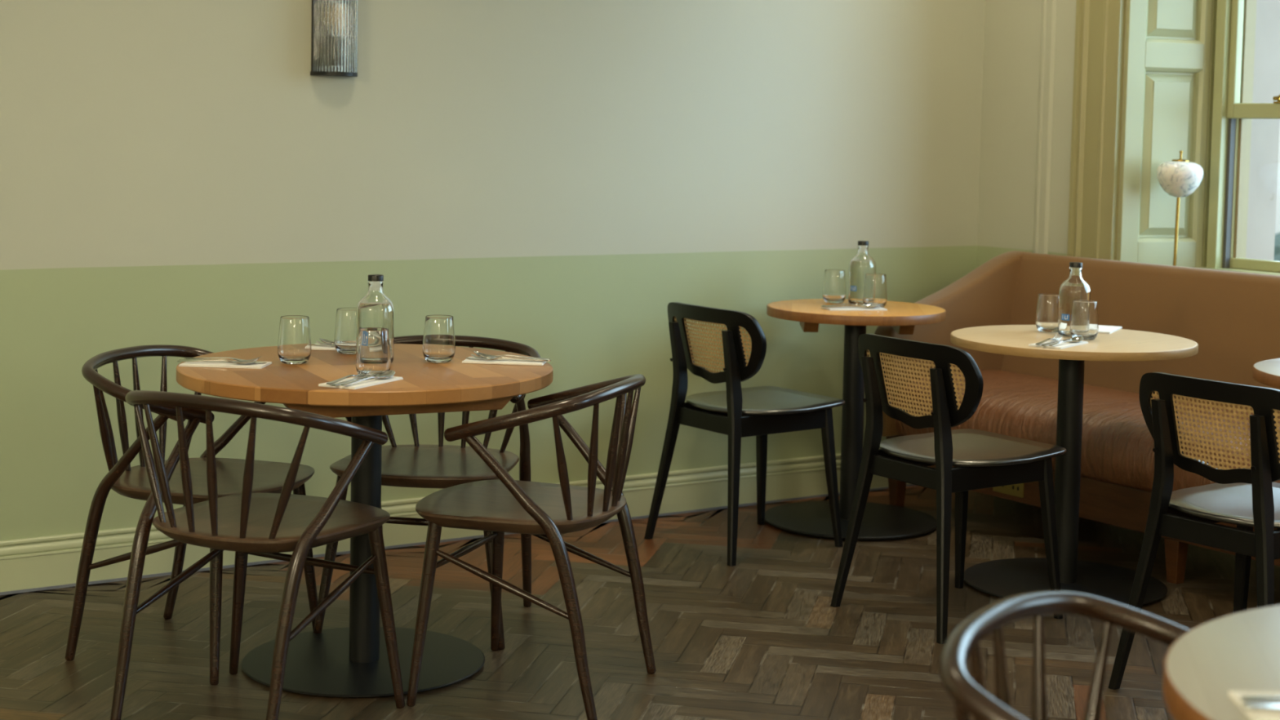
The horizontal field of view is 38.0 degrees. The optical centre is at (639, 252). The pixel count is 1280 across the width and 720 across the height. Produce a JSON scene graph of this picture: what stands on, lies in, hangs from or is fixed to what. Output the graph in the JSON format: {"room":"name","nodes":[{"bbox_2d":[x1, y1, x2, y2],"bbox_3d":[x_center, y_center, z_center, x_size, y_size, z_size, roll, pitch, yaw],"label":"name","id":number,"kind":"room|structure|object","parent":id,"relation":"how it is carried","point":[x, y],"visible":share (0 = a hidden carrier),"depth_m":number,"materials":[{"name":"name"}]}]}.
{"room":"restaurant dining room","nodes":[
{"label":"restaurant dining room","id":0,"kind":"room"},
{"bbox_2d":[0,0,985,541],"bbox_3d":[-1.437,-0.571,5.447,7.830,3.550,0.120,-1,5,-34],"label":"wall","id":1,"kind":"structure","parent":0,"point":[549,177],"depth_m":5.98,"materials":[{"name":"paint"}]},
{"bbox_2d":[310,0,357,76],"bbox_3d":[-0.917,-0.716,5.657,0.144,0.360,0.088,-1,5,-34],"label":"wall light","id":2,"kind":"object","parent":1,"relation":"attached to","point":[334,37],"visible":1,"depth_m":5.63,"materials":[{"name":"clear glass"}]},
{"bbox_2d":[0,453,910,591],"bbox_3d":[-1.689,0.883,5.311,7.200,0.142,0.020,-1,5,-34],"label":"baseboard","id":3,"kind":"structure","parent":1,"relation":"attached to","point":[25,563],"depth_m":5.93,"materials":[{"name":"green paint"}]},
{"bbox_2d":[0,484,917,595],"bbox_3d":[-1.690,0.958,5.315,7.200,0.008,0.022,-1,5,-34],"label":"trim","id":4,"kind":"structure","parent":1,"relation":"attached to","point":[907,485],"depth_m":5.92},
{"bbox_2d":[0,485,1279,719],"bbox_3d":[0.453,1.199,2.471,7.600,0.004,7.250,-1,5,-34],"label":"floor","id":5,"kind":"structure","parent":0,"point":[761,637],"depth_m":4.99,"materials":[{"name":"brown wood"}]},
{"bbox_2d":[65,344,318,685],"bbox_3d":[-1.107,0.634,4.715,0.514,0.760,0.567,3,4,19],"label":"armchair","id":6,"kind":"object","parent":5,"relation":"on","point":[268,477],"visible":0.66,"depth_m":4.60,"materials":[{"name":"brown wood"}]},
{"bbox_2d":[110,390,404,719],"bbox_3d":[-0.855,0.673,4.224,0.567,0.760,0.514,3,4,28],"label":"armchair","id":7,"kind":"object","parent":5,"relation":"on","point":[266,525],"visible":1,"depth_m":4.12,"materials":[{"name":"brown wood"}]},
{"bbox_2d":[176,343,553,697],"bbox_3d":[-0.682,0.653,4.625,0.918,0.750,0.918,-1,5,-34],"label":"pedestal table","id":8,"kind":"object","parent":5,"relation":"on","point":[353,660],"visible":0.8,"depth_m":4.52,"materials":[{"name":"brown wood"}]},
{"bbox_2d":[177,361,271,368],"bbox_3d":[-1.011,0.273,4.537,0.204,0.005,0.098,1,4,4],"label":"paper napkin","id":9,"kind":"object","parent":8,"relation":"on","point":[198,364],"visible":0.82,"depth_m":4.50,"materials":[{"name":"white paper"}]},
{"bbox_2d":[177,358,258,364],"bbox_3d":[-1.025,0.264,4.519,0.198,0.018,0.037,1,4,2],"label":"spoon","id":10,"kind":"object","parent":9,"relation":"on","point":[250,362],"visible":1,"depth_m":4.52,"materials":[{"name":"silver metal"}]},
{"bbox_2d":[183,355,262,360],"bbox_3d":[-1.024,0.259,4.563,0.194,0.013,0.023,2,4,7],"label":"fork","id":11,"kind":"object","parent":9,"relation":"on","point":[229,357],"visible":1,"depth_m":4.56,"materials":[{"name":"silver metal"}]},
{"bbox_2d":[178,359,266,363],"bbox_3d":[-1.019,0.267,4.545,0.217,0.004,0.018,1,4,4],"label":"knife","id":12,"kind":"object","parent":9,"relation":"on","point":[179,359],"visible":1,"depth_m":4.54,"materials":[{"name":"silver metal"}]},
{"bbox_2d":[277,315,311,364],"bbox_3d":[-0.854,0.217,4.597,0.083,0.115,0.083,-1,5,-34],"label":"water tumbler","id":13,"kind":"object","parent":8,"relation":"on","point":[294,344],"visible":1,"depth_m":4.56,"materials":[{"name":"clear glass"}]},
{"bbox_2d":[311,343,336,350],"bbox_3d":[-0.769,0.253,4.918,0.204,0.005,0.098,1,4,3],"label":"paper napkin","id":14,"kind":"object","parent":8,"relation":"on","point":[313,347],"visible":0.1,"depth_m":4.88,"materials":[{"name":"white paper"}]},
{"bbox_2d":[315,340,334,346],"bbox_3d":[-0.755,0.243,4.895,0.194,0.013,0.023,1,4,-1],"label":"fork","id":15,"kind":"object","parent":14,"relation":"on","point":[317,341],"visible":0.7,"depth_m":4.89,"materials":[{"name":"silver metal"}]},
{"bbox_2d":[319,337,334,344],"bbox_3d":[-0.755,0.241,4.940,0.198,0.018,0.037,2,4,6],"label":"spoon","id":16,"kind":"object","parent":14,"relation":"on","point":[326,341],"visible":0.41,"depth_m":4.96,"materials":[{"name":"silver metal"}]},
{"bbox_2d":[333,307,356,354],"bbox_3d":[-0.751,0.205,4.818,0.083,0.115,0.083,-1,5,-34],"label":"water tumbler","id":17,"kind":"object","parent":8,"relation":"on","point":[344,338],"visible":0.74,"depth_m":4.78,"materials":[{"name":"clear glass"}]},
{"bbox_2d":[318,376,403,389],"bbox_3d":[-0.641,0.298,4.280,0.098,0.005,0.204,3,4,25],"label":"paper napkin","id":18,"kind":"object","parent":8,"relation":"on","point":[374,381],"visible":0.74,"depth_m":4.25,"materials":[{"name":"white paper"}]},
{"bbox_2d":[326,373,364,384],"bbox_3d":[-0.670,0.286,4.277,0.023,0.013,0.194,2,4,19],"label":"fork","id":19,"kind":"object","parent":18,"relation":"on","point":[358,375],"visible":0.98,"depth_m":4.25,"materials":[{"name":"silver metal"}]},
{"bbox_2d":[331,376,375,386],"bbox_3d":[-0.644,0.293,4.272,0.018,0.004,0.217,3,4,24],"label":"knife","id":20,"kind":"object","parent":18,"relation":"on","point":[350,380],"visible":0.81,"depth_m":4.21,"materials":[{"name":"silver metal"}]},
{"bbox_2d":[341,369,395,386],"bbox_3d":[-0.623,0.290,4.257,0.037,0.018,0.198,3,4,26],"label":"spoon","id":21,"kind":"object","parent":18,"relation":"on","point":[388,374],"visible":1,"depth_m":4.30,"materials":[{"name":"silver metal"}]},
{"bbox_2d":[355,327,391,377],"bbox_3d":[-0.625,0.238,4.363,0.083,0.115,0.083,-1,5,-34],"label":"water tumbler","id":22,"kind":"object","parent":8,"relation":"on","point":[373,356],"visible":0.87,"depth_m":4.33,"materials":[{"name":"clear glass"}]},
{"bbox_2d":[355,274,394,363],"bbox_3d":[-0.657,0.167,4.612,0.093,0.222,0.093,4,5,33],"label":"water bottle","id":23,"kind":"object","parent":8,"relation":"on","point":[375,309],"visible":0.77,"depth_m":4.58,"materials":[{"name":"clear glass"}]},
{"bbox_2d":[422,315,455,363],"bbox_3d":[-0.506,0.219,4.680,0.083,0.115,0.083,-1,5,-34],"label":"water tumbler","id":24,"kind":"object","parent":8,"relation":"on","point":[438,340],"visible":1,"depth_m":4.65,"materials":[{"name":"clear glass"}]},
{"bbox_2d":[462,356,546,365],"bbox_3d":[-0.341,0.276,4.705,0.204,0.005,0.098,1,4,5],"label":"paper napkin","id":25,"kind":"object","parent":8,"relation":"on","point":[467,360],"visible":0.8,"depth_m":4.66,"materials":[{"name":"white paper"}]},
{"bbox_2d":[465,357,551,361],"bbox_3d":[-0.333,0.271,4.699,0.217,0.004,0.018,1,4,4],"label":"knife","id":26,"kind":"object","parent":25,"relation":"on","point":[514,359],"visible":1,"depth_m":4.69,"materials":[{"name":"silver metal"}]},
{"bbox_2d":[471,354,548,360],"bbox_3d":[-0.328,0.266,4.681,0.194,0.013,0.023,1,4,-1],"label":"fork","id":27,"kind":"object","parent":25,"relation":"on","point":[477,357],"visible":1,"depth_m":4.68,"materials":[{"name":"silver metal"}]},
{"bbox_2d":[473,351,549,359],"bbox_3d":[-0.327,0.265,4.723,0.198,0.018,0.037,2,4,12],"label":"spoon","id":28,"kind":"object","parent":25,"relation":"on","point":[480,354],"visible":0.98,"depth_m":4.72,"materials":[{"name":"silver metal"}]},
{"bbox_2d":[313,334,540,649],"bbox_3d":[-0.562,0.627,4.998,0.567,0.760,0.514,2,4,10],"label":"armchair","id":29,"kind":"object","parent":5,"relation":"on","point":[417,465],"visible":0.5,"depth_m":5.01,"materials":[{"name":"brown wood"}]},
{"bbox_2d":[406,373,656,719],"bbox_3d":[-0.264,0.669,4.464,0.514,0.760,0.567,2,4,18],"label":"armchair","id":30,"kind":"object","parent":5,"relation":"on","point":[545,511],"visible":1,"depth_m":4.32,"materials":[{"name":"brown wood"}]},
{"bbox_2d":[644,302,844,566],"bbox_3d":[0.363,0.559,6.064,0.518,0.787,0.476,-2,5,-36],"label":"chair","id":31,"kind":"object","parent":5,"relation":"on","point":[736,412],"visible":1,"depth_m":5.97,"materials":[{"name":"black wood"}]},
{"bbox_2d":[764,298,946,540],"bbox_3d":[0.734,0.563,6.406,0.610,0.750,0.610,-1,5,-34],"label":"pedestal table","id":32,"kind":"object","parent":5,"relation":"on","point":[812,518],"visible":0.83,"depth_m":6.36,"materials":[{"name":"orange wood"}]},
{"bbox_2d":[822,269,846,303],"bbox_3d":[0.680,0.121,6.505,0.083,0.115,0.083,-1,5,-34],"label":"water tumbler","id":33,"kind":"object","parent":32,"relation":"on","point":[834,280],"visible":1,"depth_m":6.47,"materials":[{"name":"clear glass"}]},
{"bbox_2d":[820,306,887,311],"bbox_3d":[0.725,0.191,6.297,0.204,0.005,0.098,0,4,-13],"label":"paper napkin","id":34,"kind":"object","parent":32,"relation":"on","point":[877,308],"visible":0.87,"depth_m":6.26,"materials":[{"name":"white paper"}]},
{"bbox_2d":[820,303,870,306],"bbox_3d":[0.705,0.177,6.316,0.194,0.013,0.023,0,4,-17],"label":"fork","id":35,"kind":"object","parent":34,"relation":"on","point":[843,304],"visible":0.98,"depth_m":6.31,"materials":[{"name":"silver metal"}]},
{"bbox_2d":[820,306,880,307],"bbox_3d":[0.717,0.185,6.295,0.217,0.004,0.018,0,4,-13],"label":"knife","id":36,"kind":"object","parent":34,"relation":"on","point":[820,306],"visible":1,"depth_m":6.29,"materials":[{"name":"silver metal"}]},
{"bbox_2d":[824,303,880,308],"bbox_3d":[0.718,0.182,6.270,0.198,0.018,0.037,0,4,-11],"label":"spoon","id":37,"kind":"object","parent":34,"relation":"on","point":[874,306],"visible":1,"depth_m":6.27,"materials":[{"name":"silver metal"}]},
{"bbox_2d":[848,240,875,305],"bbox_3d":[0.773,0.072,6.463,0.093,0.222,0.093,-2,5,-43],"label":"water bottle","id":38,"kind":"object","parent":32,"relation":"on","point":[862,264],"visible":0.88,"depth_m":6.43,"materials":[{"name":"clear glass"}]},
{"bbox_2d":[862,273,887,307],"bbox_3d":[0.804,0.133,6.358,0.083,0.115,0.083,-1,5,-34],"label":"water tumbler","id":39,"kind":"object","parent":32,"relation":"on","point":[875,292],"visible":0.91,"depth_m":6.33,"materials":[{"name":"clear glass"}]},
{"bbox_2d":[830,333,1066,644],"bbox_3d":[0.891,0.626,5.234,0.518,0.787,0.476,-1,5,-34],"label":"chair","id":40,"kind":"object","parent":5,"relation":"on","point":[980,459],"visible":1,"depth_m":5.14,"materials":[{"name":"black wood"}]},
{"bbox_2d":[939,591,1190,719],"bbox_3d":[0.627,0.837,2.226,0.514,0.760,0.567,3,4,30],"label":"armchair","id":41,"kind":"object","parent":5,"relation":"on","point":[969,695],"visible":0.82,"depth_m":2.40,"materials":[{"name":"brown wood"}]},
{"bbox_2d":[950,324,1198,605],"bbox_3d":[1.284,0.629,5.579,0.720,0.750,0.720,-1,5,-34],"label":"pedestal table","id":42,"kind":"object","parent":5,"relation":"on","point":[1002,578],"visible":0.82,"depth_m":5.54,"materials":[{"name":"brown wood"}]},
{"bbox_2d":[1035,293,1058,333],"bbox_3d":[1.254,0.187,5.696,0.083,0.115,0.083,-1,5,-34],"label":"water tumbler","id":43,"kind":"object","parent":42,"relation":"on","point":[1047,306],"visible":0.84,"depth_m":5.66,"materials":[{"name":"clear glass"}]},
{"bbox_2d":[1028,338,1088,349],"bbox_3d":[1.205,0.264,5.351,0.098,0.005,0.204,4,5,35],"label":"paper napkin","id":44,"kind":"object","parent":42,"relation":"on","point":[1068,344],"visible":0.8,"depth_m":5.31,"materials":[{"name":"white paper"}]},
{"bbox_2d":[1035,334,1062,344],"bbox_3d":[1.176,0.252,5.353,0.023,0.013,0.194,3,4,31],"label":"fork","id":45,"kind":"object","parent":44,"relation":"on","point":[1049,339],"visible":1,"depth_m":5.36,"materials":[{"name":"silver metal"}]},
{"bbox_2d":[1041,338,1070,346],"bbox_3d":[1.200,0.259,5.344,0.018,0.004,0.217,4,5,34],"label":"knife","id":46,"kind":"object","parent":44,"relation":"on","point":[1051,343],"visible":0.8,"depth_m":5.29,"materials":[{"name":"silver metal"}]},
{"bbox_2d":[1048,335,1083,346],"bbox_3d":[1.219,0.256,5.325,0.037,0.018,0.198,4,5,38],"label":"spoon","id":47,"kind":"object","parent":44,"relation":"on","point":[1077,339],"visible":1,"depth_m":5.37,"materials":[{"name":"silver metal"}]},
{"bbox_2d":[1057,262,1090,337],"bbox_3d":[1.307,0.142,5.593,0.093,0.222,0.093,-2,5,-43],"label":"water bottle","id":48,"kind":"object","parent":42,"relation":"on","point":[1074,287],"visible":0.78,"depth_m":5.57,"materials":[{"name":"clear glass"}]},
{"bbox_2d":[1069,299,1098,340],"bbox_3d":[1.314,0.202,5.497,0.083,0.115,0.083,-1,5,-34],"label":"water tumbler","id":49,"kind":"object","parent":42,"relation":"on","point":[1084,322],"visible":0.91,"depth_m":5.46,"materials":[{"name":"clear glass"}]},
{"bbox_2d":[1097,324,1122,333],"bbox_3d":[1.432,0.240,5.785,0.098,0.005,0.204,3,4,25],"label":"paper napkin","id":50,"kind":"object","parent":42,"relation":"on","point":[1102,329],"visible":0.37,"depth_m":5.77,"materials":[{"name":"white paper"}]},
{"bbox_2d":[874,250,1279,584],"bbox_3d":[2.239,0.593,5.188,0.700,0.914,4.055,-1,5,-34],"label":"sofa","id":51,"kind":"object","parent":5,"relation":"on","point":[1233,317],"visible":0.56,"depth_m":6.22,"materials":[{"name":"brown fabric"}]},
{"bbox_2d":[992,483,1024,497],"bbox_3d":[1.228,0.772,6.199,0.007,0.072,0.140,-1,5,-34],"label":"socket plate","id":52,"kind":"object","parent":51,"relation":"attached to","point":[1015,490],"visible":0.43,"depth_m":6.18,"materials":[{"name":"gold metal"}]},
{"bbox_2d":[895,369,1279,492],"bbox_3d":[2.221,0.678,5.118,0.522,0.218,3.948,-1,5,-34],"label":"seat cushion","id":53,"kind":"object","parent":51,"relation":"on","point":[1117,444],"depth_m":6.02,"materials":[{"name":"brown leather"}]},
{"bbox_2d":[1156,150,1203,266],"bbox_3d":[1.889,0.292,6.622,0.180,1.308,0.180,0,5,-34],"label":"floor lamp","id":54,"kind":"object","parent":5,"relation":"on","point":[1180,178],"visible":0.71,"depth_m":6.54,"materials":[{"name":"gold metal"}]},
{"bbox_2d":[1107,372,1279,689],"bbox_3d":[1.500,0.687,4.513,0.518,0.787,0.476,-2,5,-37],"label":"chair","id":55,"kind":"object","parent":5,"relation":"on","point":[1246,497],"visible":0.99,"depth_m":4.42,"materials":[{"name":"black wood"}]},
{"bbox_2d":[1162,604,1279,719],"bbox_3d":[1.037,0.862,2.033,0.922,0.750,0.922,-1,5,-34],"label":"pedestal table","id":56,"kind":"object","parent":5,"relation":"on","point":[1238,651],"visible":1,"depth_m":2.13,"materials":[{"name":"brown wood"}]},
{"bbox_2d":[1228,690,1279,719],"bbox_3d":[0.737,0.482,1.959,0.204,0.005,0.098,1,4,2],"label":"paper napkin","id":57,"kind":"object","parent":56,"relation":"on","point":[1235,695],"visible":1,"depth_m":1.97,"materials":[{"name":"white paper"}]},
{"bbox_2d":[1240,695,1279,701],"bbox_3d":[0.735,0.470,1.966,0.194,0.013,0.023,1,4,2],"label":"fork","id":58,"kind":"object","parent":57,"relation":"on","point":[1245,698],"visible":1,"depth_m":1.97,"materials":[{"name":"silver metal"}]},
{"bbox_2d":[1243,703,1279,711],"bbox_3d":[0.740,0.478,1.940,0.217,0.004,0.018,1,4,2],"label":"knife","id":59,"kind":"object","parent":57,"relation":"on","point":[1252,707],"visible":1,"depth_m":1.94,"materials":[{"name":"silver metal"}]},
{"bbox_2d":[1252,358,1279,388],"bbox_3d":[1.976,0.691,4.875,0.732,0.750,0.732,-1,5,-34],"label":"pedestal table","id":60,"kind":"object","parent":5,"relation":"on","point":[1267,372],"visible":0.72,"depth_m":4.86,"materials":[{"name":"brown wood"}]},
{"bbox_2d":[976,0,1126,267],"bbox_3d":[3.348,-0.416,4.247,0.050,3.500,7.200,-1,5,-34],"label":"wall","id":61,"kind":"structure","parent":0,"point":[1012,28],"depth_m":7.06,"materials":[{"name":"paint"}]},
{"bbox_2d":[1033,0,1056,253],"bbox_3d":[1.516,-0.809,6.924,0.010,3.150,0.074,-1,5,-34],"label":"trim","id":62,"kind":"structure","parent":61,"relation":"attached to","point":[1046,47],"depth_m":6.94,"materials":[{"name":"beige paint"}]},
{"bbox_2d":[1066,0,1126,260],"bbox_3d":[1.647,-0.522,6.717,0.034,2.910,0.218,-1,5,-34],"label":"trim","id":63,"kind":"structure","parent":61,"relation":"attached to","point":[1100,24],"depth_m":6.71,"materials":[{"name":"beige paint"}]},
{"bbox_2d":[1116,0,1212,267],"bbox_3d":[1.884,-0.436,6.696,0.346,2.750,0.040,0,4,-19],"label":"window shutter","id":64,"kind":"object","parent":61,"relation":"attached to","point":[1167,44],"visible":0.43,"depth_m":6.68,"materials":[{"name":"green paint"}]},
{"bbox_2d":[1195,0,1279,275],"bbox_3d":[2.656,-0.366,5.891,0.123,2.750,2.114,-1,5,-34],"label":"window","id":65,"kind":"structure","parent":61,"relation":"in","point":[1225,109],"depth_m":6.69,"materials":[{"name":"green paint"}]},
{"bbox_2d":[1245,0,1279,260],"bbox_3d":[3.773,-0.277,4.543,0.280,4.800,7.440,-1,5,-34],"label":"wall","id":66,"kind":"structure","parent":0,"point":[1264,136],"depth_m":6.79,"materials":[{"name":"paint"}]},
{"bbox_2d":[1233,0,1256,257],"bbox_3d":[3.469,-0.705,4.780,0.055,1.890,4.616,-1,5,-34],"label":"trim","id":67,"kind":"structure","parent":66,"relation":"attached to","point":[1250,6],"depth_m":6.71,"materials":[{"name":"beige paint"}]},
{"label":"outside","id":68,"kind":"structure","parent":0,"visible":0},
{"bbox_3d":[10.687,1.709,13.671,21.370,0.100,28.000,-1,5,-34],"label":"ground","id":69,"kind":"structure","parent":68,"visible":0},
{"bbox_2d":[1273,232,1279,261],"bbox_3d":[5.397,0.414,17.384,1.977,1.534,4.729,-1,5,-34],"label":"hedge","id":70,"kind":"object","parent":69,"relation":"on","point":[1277,242],"visible":0.02,"depth_m":16.82,"materials":[{"name":"green plant"}]},
{"bbox_2d":[1275,127,1279,234],"bbox_3d":[7.406,-0.421,19.745,2.000,3.200,10.000,-1,5,-34],"label":"wall","id":71,"kind":"structure","parent":69,"relation":"on","point":[1277,203],"depth_m":19.17,"materials":[{"name":"paint"}]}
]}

